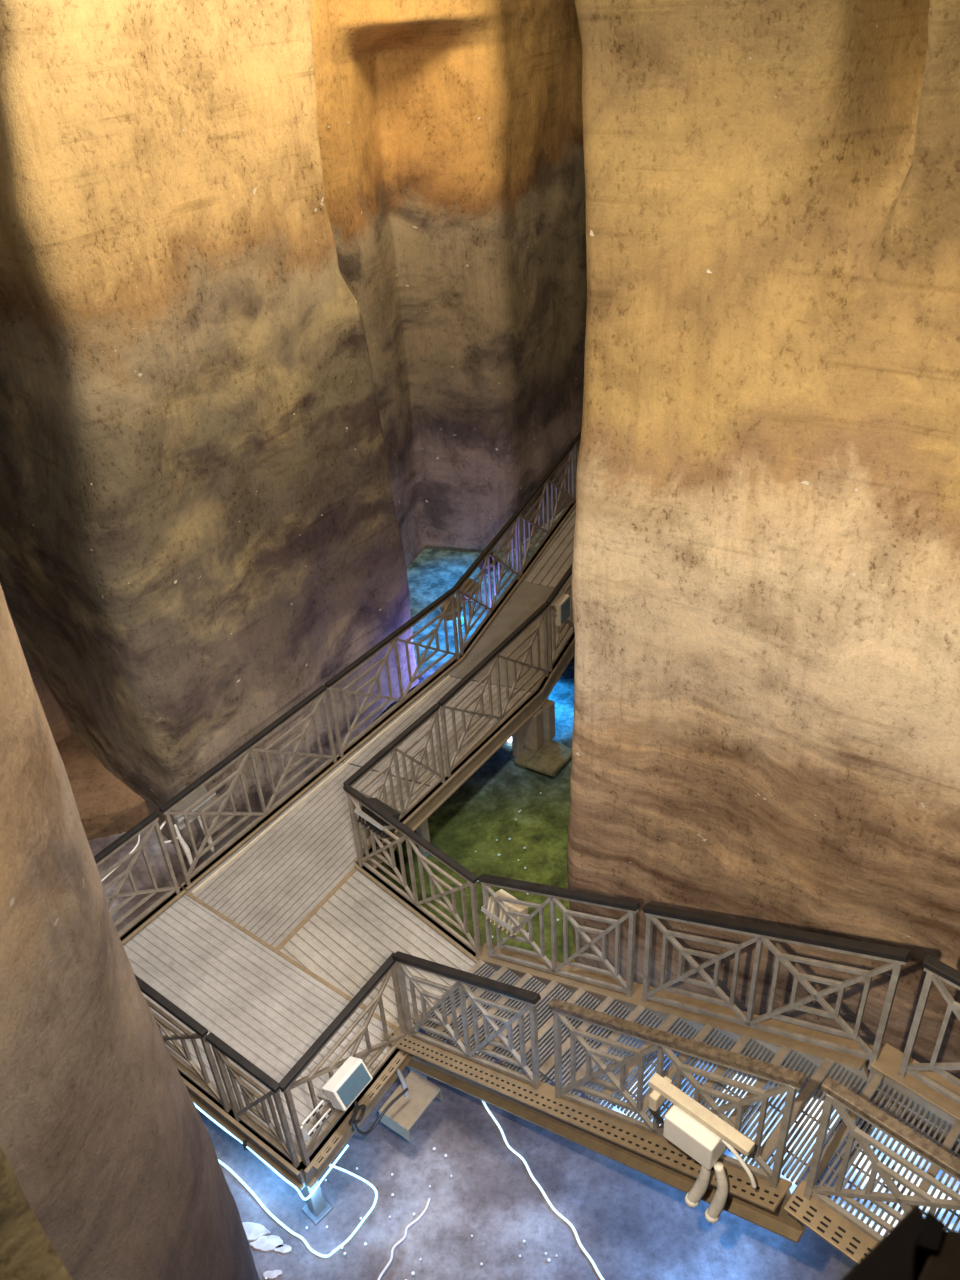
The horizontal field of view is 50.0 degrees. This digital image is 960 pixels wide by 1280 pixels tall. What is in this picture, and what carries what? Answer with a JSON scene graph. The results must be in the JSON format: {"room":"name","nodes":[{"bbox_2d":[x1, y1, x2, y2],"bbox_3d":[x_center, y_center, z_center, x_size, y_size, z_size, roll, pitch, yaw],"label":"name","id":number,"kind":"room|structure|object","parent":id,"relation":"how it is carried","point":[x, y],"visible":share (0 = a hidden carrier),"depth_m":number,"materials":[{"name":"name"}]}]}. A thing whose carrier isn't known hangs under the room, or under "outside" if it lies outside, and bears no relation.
{"room":"cave","nodes":[
{"label":"cave","id":0,"kind":"room"},
{"bbox_2d":[0,581,71,742],"bbox_3d":[-7.881,-2.606,10.349,4.676,10.100,10.314,20,40,31],"label":"wall","id":1,"kind":"structure","parent":0,"point":[58,724],"depth_m":12.27,"materials":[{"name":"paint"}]},
{"bbox_2d":[0,1146,72,1279],"bbox_3d":[-1.266,3.186,3.290,0.781,7.600,0.713,11,37,21],"label":"wall pier","id":2,"kind":"object","parent":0,"point":[26,1251],"visible":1,"depth_m":2.12,"materials":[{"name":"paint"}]},
{"bbox_2d":[0,585,259,1279],"bbox_3d":[-2.793,1.323,3.976,2.690,10.100,2.717,10,36,20],"label":"wall","id":3,"kind":"structure","parent":0,"point":[103,1136],"depth_m":3.92,"materials":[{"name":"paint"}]},
{"bbox_2d":[0,0,418,860],"bbox_3d":[-3.483,-2.998,10.485,3.268,10.100,4.000,19,40,31],"label":"wall","id":4,"kind":"structure","parent":0,"point":[200,532],"depth_m":9.39,"materials":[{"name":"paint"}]},
{"bbox_2d":[311,0,586,567],"bbox_3d":[-0.850,-6.599,15.583,7.341,10.100,7.439,-14,35,-15],"label":"wall","id":5,"kind":"structure","parent":0,"point":[450,132],"depth_m":14.33,"materials":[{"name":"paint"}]},
{"bbox_2d":[88,508,861,1279],"bbox_3d":[-1.379,1.823,11.985,21.000,0.061,24.000,-4,34,0],"label":"floor","id":6,"kind":"structure","parent":0,"point":[632,1224],"depth_m":8.17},
{"bbox_2d":[56,735,148,839],"bbox_3d":[-5.706,2.115,11.739,5.306,0.480,2.178,-24,39,-27],"label":"rock","id":7,"kind":"object","parent":6,"relation":"on","point":[106,806],"visible":0.14,"depth_m":11.68,"materials":[{"name":"brown stone"}]},
{"bbox_2d":[242,1222,270,1240],"bbox_3d":[-1.754,4.563,7.931,0.304,0.050,0.134,2,34,9],"label":"crust","id":8,"kind":"object","parent":6,"relation":"on","point":[253,1231],"visible":0.53,"depth_m":7.92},
{"bbox_2d":[250,1235,282,1251],"bbox_3d":[-1.619,4.608,7.850,0.271,0.050,0.119,-4,34,0],"label":"crust","id":9,"kind":"object","parent":6,"relation":"on","point":[263,1243],"visible":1,"depth_m":7.83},
{"bbox_2d":[263,1270,282,1279],"bbox_3d":[-1.539,4.729,7.661,0.143,0.050,0.062,-4,34,0],"label":"crust","id":10,"kind":"object","parent":6,"relation":"on","point":[274,1274],"visible":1,"depth_m":7.65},
{"bbox_2d":[274,1244,291,1253],"bbox_3d":[-1.490,4.626,7.809,0.130,0.050,0.066,-4,34,0],"label":"crust","id":11,"kind":"object","parent":6,"relation":"on","point":[284,1249],"visible":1,"depth_m":7.79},
{"bbox_2d":[218,1159,377,1257],"bbox_3d":[-1.560,4.274,8.295,1.582,0.020,0.650,21,41,32],"label":"light","id":12,"kind":"object","parent":6,"relation":"on","point":[220,1162],"visible":0.86,"depth_m":8.01,"materials":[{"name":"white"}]},
{"bbox_2d":[120,863,478,1224],"bbox_3d":[-1.663,3.183,9.246,3.038,0.865,2.570,20,41,32],"label":"landing platform","id":13,"kind":"object","parent":6,"relation":"on","point":[269,1004],"visible":0.56,"depth_m":8.90,"materials":[{"name":"grey wood"}]},
{"bbox_2d":[94,811,179,936],"bbox_3d":[-3.232,2.276,9.116,0.055,1.050,1.256,19,40,31],"label":"handrail section","id":14,"kind":"object","parent":13,"relation":"on","point":[151,821],"visible":0.56,"depth_m":9.21,"materials":[{"name":"paint"}]},
{"bbox_2d":[101,834,139,881],"bbox_3d":[-3.259,2.007,8.922,0.016,0.232,0.858,19,40,30],"label":"cable","id":15,"kind":"object","parent":14,"relation":"attached to","point":[135,847],"visible":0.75,"depth_m":9.12,"materials":[{"name":"white plastic"}]},
{"bbox_2d":[134,974,230,1112],"bbox_3d":[-2.757,2.898,8.140,2.100,1.050,0.055,20,41,32],"label":"handrail section","id":16,"kind":"object","parent":13,"relation":"on","point":[200,1031],"visible":0.41,"depth_m":7.71,"materials":[{"name":"paint"}]},
{"bbox_2d":[193,1102,242,1143],"bbox_3d":[-2.042,3.786,8.039,0.565,0.069,0.133,12,37,22],"label":"light","id":17,"kind":"object","parent":13,"relation":"attached to","point":[197,1107],"depth_m":8.05,"materials":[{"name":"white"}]},
{"bbox_2d":[242,1140,247,1149],"bbox_3d":[-1.789,3.857,7.863,0.030,0.080,0.030,-4,34,0],"label":"clip","id":18,"kind":"object","parent":13,"relation":"attached to","point":[244,1144],"visible":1,"depth_m":7.85,"materials":[{"name":"black metal"}]},
{"bbox_2d":[205,1032,299,1167],"bbox_3d":[-1.610,3.327,7.384,0.710,1.050,0.055,20,41,32],"label":"handrail section","id":19,"kind":"object","parent":13,"relation":"on","point":[220,1049],"visible":1,"depth_m":7.32,"materials":[{"name":"paint"}]},
{"bbox_2d":[246,1144,348,1199],"bbox_3d":[-1.416,3.918,7.779,0.721,0.069,0.484,12,37,22],"label":"light","id":20,"kind":"object","parent":13,"relation":"attached to","point":[272,1168],"depth_m":7.69,"materials":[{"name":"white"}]},
{"bbox_2d":[278,953,406,1165],"bbox_3d":[-0.960,3.116,7.633,0.055,1.050,1.284,18,39,29],"label":"handrail section","id":21,"kind":"object","parent":13,"relation":"on","point":[389,967],"visible":0.76,"depth_m":7.50,"materials":[{"name":"paint"}]},
{"bbox_2d":[300,1056,407,1140],"bbox_3d":[-0.935,3.375,7.579,0.258,0.749,0.892,19,40,30],"label":"floodlight","id":22,"kind":"object","parent":21,"relation":"attached to","point":[341,1090],"visible":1,"depth_m":7.36,"materials":[{"name":"white metal"}]},
{"bbox_2d":[396,1068,407,1097],"bbox_3d":[-0.591,3.560,8.183,0.352,0.416,0.156,7,35,15],"label":"power cable","id":23,"kind":"object","parent":13,"relation":"attached to","point":[398,1071],"visible":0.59,"depth_m":8.17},
{"bbox_2d":[379,1070,442,1140],"bbox_3d":[-0.551,3.709,8.217,0.301,0.160,0.422,19,40,30],"label":"cable box","id":24,"kind":"object","parent":13,"relation":"hanging from","point":[402,1115],"visible":0.98,"depth_m":8.14,"materials":[{"name":"beige metal"}]},
{"bbox_2d":[343,784,480,957],"bbox_3d":[-0.603,2.064,9.164,0.055,1.050,1.700,-31,42,-34],"label":"handrail section","id":25,"kind":"object","parent":13,"relation":"on","point":[412,838],"visible":0.94,"depth_m":9.04,"materials":[{"name":"paint"}]},
{"bbox_2d":[354,798,399,837],"bbox_3d":[-0.924,1.623,9.382,0.378,0.276,0.253,25,43,36],"label":"floodlight","id":26,"kind":"object","parent":25,"relation":"attached to","point":[372,824],"visible":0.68,"depth_m":9.31,"materials":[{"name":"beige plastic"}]},
{"bbox_2d":[180,671,542,947],"bbox_3d":[-1.044,1.835,11.190,1.308,0.865,4.414,19,40,30],"label":"walkway","id":27,"kind":"object","parent":6,"relation":"on","point":[267,881],"visible":0.76,"depth_m":10.54,"materials":[{"name":"wood"}]},
{"bbox_2d":[159,685,336,884],"bbox_3d":[-2.215,1.430,10.274,0.055,1.050,2.180,19,40,30],"label":"handrail section","id":28,"kind":"object","parent":27,"relation":"on","point":[247,748],"visible":1,"depth_m":10.12,"materials":[{"name":"paint"}]},
{"bbox_2d":[157,786,215,868],"bbox_3d":[-2.794,1.836,9.842,0.272,0.804,0.648,19,40,30],"label":"floodlight","id":29,"kind":"object","parent":28,"relation":"attached to","point":[178,821],"visible":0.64,"depth_m":9.73,"materials":[{"name":"grey metal"}]},
{"bbox_2d":[324,588,459,756],"bbox_3d":[-0.924,0.356,11.742,0.055,1.050,2.240,19,40,30],"label":"handrail section","id":30,"kind":"object","parent":27,"relation":"on","point":[392,638],"visible":1,"depth_m":11.60,"materials":[{"name":"paint"}]},
{"bbox_2d":[343,703,444,856],"bbox_3d":[-0.797,1.411,10.157,0.055,1.050,1.400,19,40,30],"label":"handrail section","id":31,"kind":"object","parent":27,"relation":"on","point":[432,713],"visible":0.71,"depth_m":10.16,"materials":[{"name":"paint"}]},
{"bbox_2d":[437,602,548,776],"bbox_3d":[0.208,0.535,11.360,0.055,1.050,2.152,18,39,29],"label":"handrail section","id":32,"kind":"object","parent":27,"relation":"on","point":[494,656],"visible":1,"depth_m":11.23,"materials":[{"name":"paint"}]},
{"bbox_2d":[373,674,424,721],"bbox_3d":[0.207,0.828,13.198,6.300,0.001,10.000,-4,34,0],"label":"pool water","id":33,"kind":"object","parent":6,"relation":"on","point":[421,679],"visible":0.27,"depth_m":13.36,"materials":[{"name":"blue liquid"}]},
{"bbox_2d":[377,1198,430,1279],"bbox_3d":[-0.653,4.617,7.692,0.087,0.020,1.020,15,38,25],"label":"cord","id":34,"kind":"object","parent":6,"relation":"on","point":[429,1199],"visible":1,"depth_m":7.80,"materials":[{"name":"white plastic"}]},
{"bbox_2d":[441,577,574,704],"bbox_3d":[0.615,0.223,13.424,1.340,0.865,2.396,11,37,21],"label":"walkway","id":35,"kind":"object","parent":6,"relation":"on","point":[522,599],"visible":0.62,"depth_m":13.00,"materials":[{"name":"brown wood"}]},
{"bbox_2d":[453,512,519,655],"bbox_3d":[0.127,-0.728,13.250,0.055,1.050,2.014,11,37,21],"label":"handrail section","id":36,"kind":"object","parent":35,"relation":"on","point":[485,554],"visible":1,"depth_m":13.12,"materials":[{"name":"paint"}]},
{"bbox_2d":[440,597,463,620],"bbox_3d":[-0.339,-0.380,12.524,0.233,0.235,0.260,11,36,21],"label":"floodlight","id":37,"kind":"object","parent":36,"relation":"attached to","point":[449,610],"visible":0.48,"depth_m":12.46,"materials":[{"name":"beige metal"}]},
{"bbox_2d":[459,579,478,600],"bbox_3d":[-0.165,-0.619,12.863,0.233,0.235,0.260,11,36,21],"label":"floodlight","id":38,"kind":"object","parent":36,"relation":"attached to","point":[466,584],"visible":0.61,"depth_m":12.79,"materials":[{"name":"beige metal"}]},
{"bbox_2d":[479,553,499,574],"bbox_3d":[0.106,-0.991,13.390,0.233,0.235,0.260,11,36,21],"label":"floodlight","id":39,"kind":"object","parent":36,"relation":"attached to","point":[497,556],"visible":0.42,"depth_m":13.32,"materials":[{"name":"black"}]},
{"bbox_2d":[546,563,573,671],"bbox_3d":[1.179,-0.499,12.802,0.055,1.050,1.867,11,37,21],"label":"handrail section","id":40,"kind":"object","parent":35,"relation":"on","point":[567,575],"visible":0.4,"depth_m":12.33,"materials":[{"name":"paint"}]},
{"bbox_2d":[551,594,569,625],"bbox_3d":[0.941,-0.367,12.280,0.182,0.300,0.298,15,38,26],"label":"floodlight","id":41,"kind":"object","parent":40,"relation":"attached to","point":[562,604],"visible":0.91,"depth_m":12.20,"materials":[{"name":"beige metal"}]},
{"bbox_2d":[514,699,571,779],"bbox_3d":[0.763,1.194,12.183,0.630,0.680,0.682,19,40,30],"label":"support","id":42,"kind":"object","parent":6,"relation":"on","point":[542,755],"visible":0.88,"depth_m":12.22,"materials":[{"name":"brown concrete"}]},
{"bbox_2d":[482,1101,604,1279],"bbox_3d":[0.491,4.301,8.048,0.088,0.022,2.212,-21,37,-24],"label":"cord","id":43,"kind":"object","parent":6,"relation":"on","point":[483,1102],"visible":0.88,"depth_m":8.01,"materials":[{"name":"white"}]},
{"bbox_2d":[520,500,575,590],"bbox_3d":[1.866,-1.497,15.860,1.430,0.865,4.291,11,37,21],"label":"walkway","id":44,"kind":"object","parent":6,"relation":"on","point":[552,560],"visible":0.08,"depth_m":14.78,"materials":[{"name":"brown wood"}]},
{"bbox_2d":[516,442,574,575],"bbox_3d":[0.986,-1.919,14.937,0.055,1.050,2.419,10,36,20],"label":"handrail section","id":45,"kind":"object","parent":44,"relation":"on","point":[545,481],"visible":0.99,"depth_m":14.79,"materials":[{"name":"paint"}]},
{"bbox_2d":[572,431,580,499],"bbox_3d":[1.783,-3.024,16.504,0.055,1.050,1.693,11,37,21],"label":"handrail section","id":46,"kind":"object","parent":44,"relation":"on","point":[577,438],"visible":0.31,"depth_m":15.80,"materials":[{"name":"paint"}]},
{"bbox_2d":[384,943,881,1242],"bbox_3d":[0.877,3.222,7.475,3.491,2.482,1.266,25,43,36],"label":"walkway","id":47,"kind":"structure","parent":6,"relation":"on","point":[652,1155],"depth_m":6.83,"materials":[{"name":"metal"}]},
{"bbox_2d":[392,951,540,1089],"bbox_3d":[-0.109,2.735,7.408,1.433,1.735,0.065,25,43,36],"label":"handrail section","id":48,"kind":"object","parent":47,"relation":"attached to","point":[463,979],"visible":0.92,"depth_m":7.27,"materials":[{"name":"paint"}]},
{"bbox_2d":[478,874,640,997],"bbox_3d":[0.570,2.284,7.965,1.533,1.785,0.065,25,43,36],"label":"handrail section","id":49,"kind":"object","parent":47,"relation":"on","point":[554,893],"visible":0.89,"depth_m":7.80,"materials":[{"name":"paint"}]},
{"bbox_2d":[481,889,528,935],"bbox_3d":[0.214,2.248,8.453,0.338,0.263,0.246,25,43,36],"label":"floodlight","id":50,"kind":"object","parent":49,"relation":"attached to","point":[490,912],"visible":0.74,"depth_m":8.39,"materials":[{"name":"beige metal"}]},
{"bbox_2d":[548,998,805,1188],"bbox_3d":[1.039,2.620,5.997,1.613,1.825,0.065,25,43,36],"label":"handrail section","id":51,"kind":"object","parent":47,"relation":"on","point":[791,1081],"visible":0.86,"depth_m":5.77,"materials":[{"name":"paint"}]},
{"bbox_2d":[648,1073,756,1223],"bbox_3d":[1.190,2.841,5.661,0.195,0.755,0.685,-29,41,-32],"label":"floodlight","id":52,"kind":"object","parent":51,"relation":"attached to","point":[690,1126],"visible":1,"depth_m":5.51,"materials":[{"name":"beige plastic"}]},
{"bbox_2d":[600,1051,848,1193],"bbox_3d":[1.483,3.070,6.661,1.427,0.754,0.786,25,43,36],"label":"light panel","id":53,"kind":"object","parent":47,"relation":"attached to","point":[792,1188],"visible":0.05,"depth_m":6.33,"materials":[{"name":"grey plastic"}]},
{"bbox_2d":[642,903,911,1069],"bbox_3d":[1.738,2.167,6.528,1.693,1.865,0.065,25,43,36],"label":"handrail section","id":54,"kind":"object","parent":47,"relation":"attached to","point":[761,933],"visible":0.93,"depth_m":6.34,"materials":[{"name":"paint"}]},
{"bbox_2d":[783,1042,959,1279],"bbox_3d":[2.772,4.076,5.926,1.935,2.574,1.266,25,43,36],"label":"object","id":55,"kind":"object","parent":6,"relation":"on","point":[909,1095],"visible":0.59,"depth_m":5.68,"materials":[{"name":"wood"}]},
{"bbox_2d":[803,1076,959,1241],"bbox_3d":[2.311,2.823,4.680,1.750,1.030,0.065,25,43,36],"label":"handrail section","id":56,"kind":"object","parent":55,"relation":"on","point":[838,1096],"visible":0.84,"depth_m":4.89,"materials":[{"name":"paint"}]},
{"bbox_2d":[831,1119,959,1235],"bbox_3d":[2.737,3.270,5.363,1.680,0.060,0.846,25,43,36],"label":"light panel","id":57,"kind":"object","parent":55,"relation":"attached to","point":[940,1172],"visible":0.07,"depth_m":5.74,"materials":[{"name":"grey plastic"}]},
{"bbox_2d":[898,955,959,1104],"bbox_3d":[3.027,2.410,5.222,1.750,1.030,0.065,25,43,36],"label":"handrail section","id":58,"kind":"object","parent":55,"relation":"on","point":[936,970],"visible":1,"depth_m":5.64,"materials":[{"name":"paint"}]},
{"bbox_2d":[567,0,959,1153],"bbox_3d":[3.783,-1.722,7.843,6.351,10.100,5.980,17,39,28],"label":"wall","id":59,"kind":"structure","parent":0,"point":[766,564],"depth_m":5.95,"materials":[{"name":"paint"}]},
{"bbox_2d":[841,1205,959,1279],"bbox_3d":[0.713,1.187,1.599,0.540,0.333,0.446,-4,34,0],"label":"steel beam","id":60,"kind":"structure","parent":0,"point":[918,1247],"depth_m":1.63,"materials":[{"name":"black metal"}]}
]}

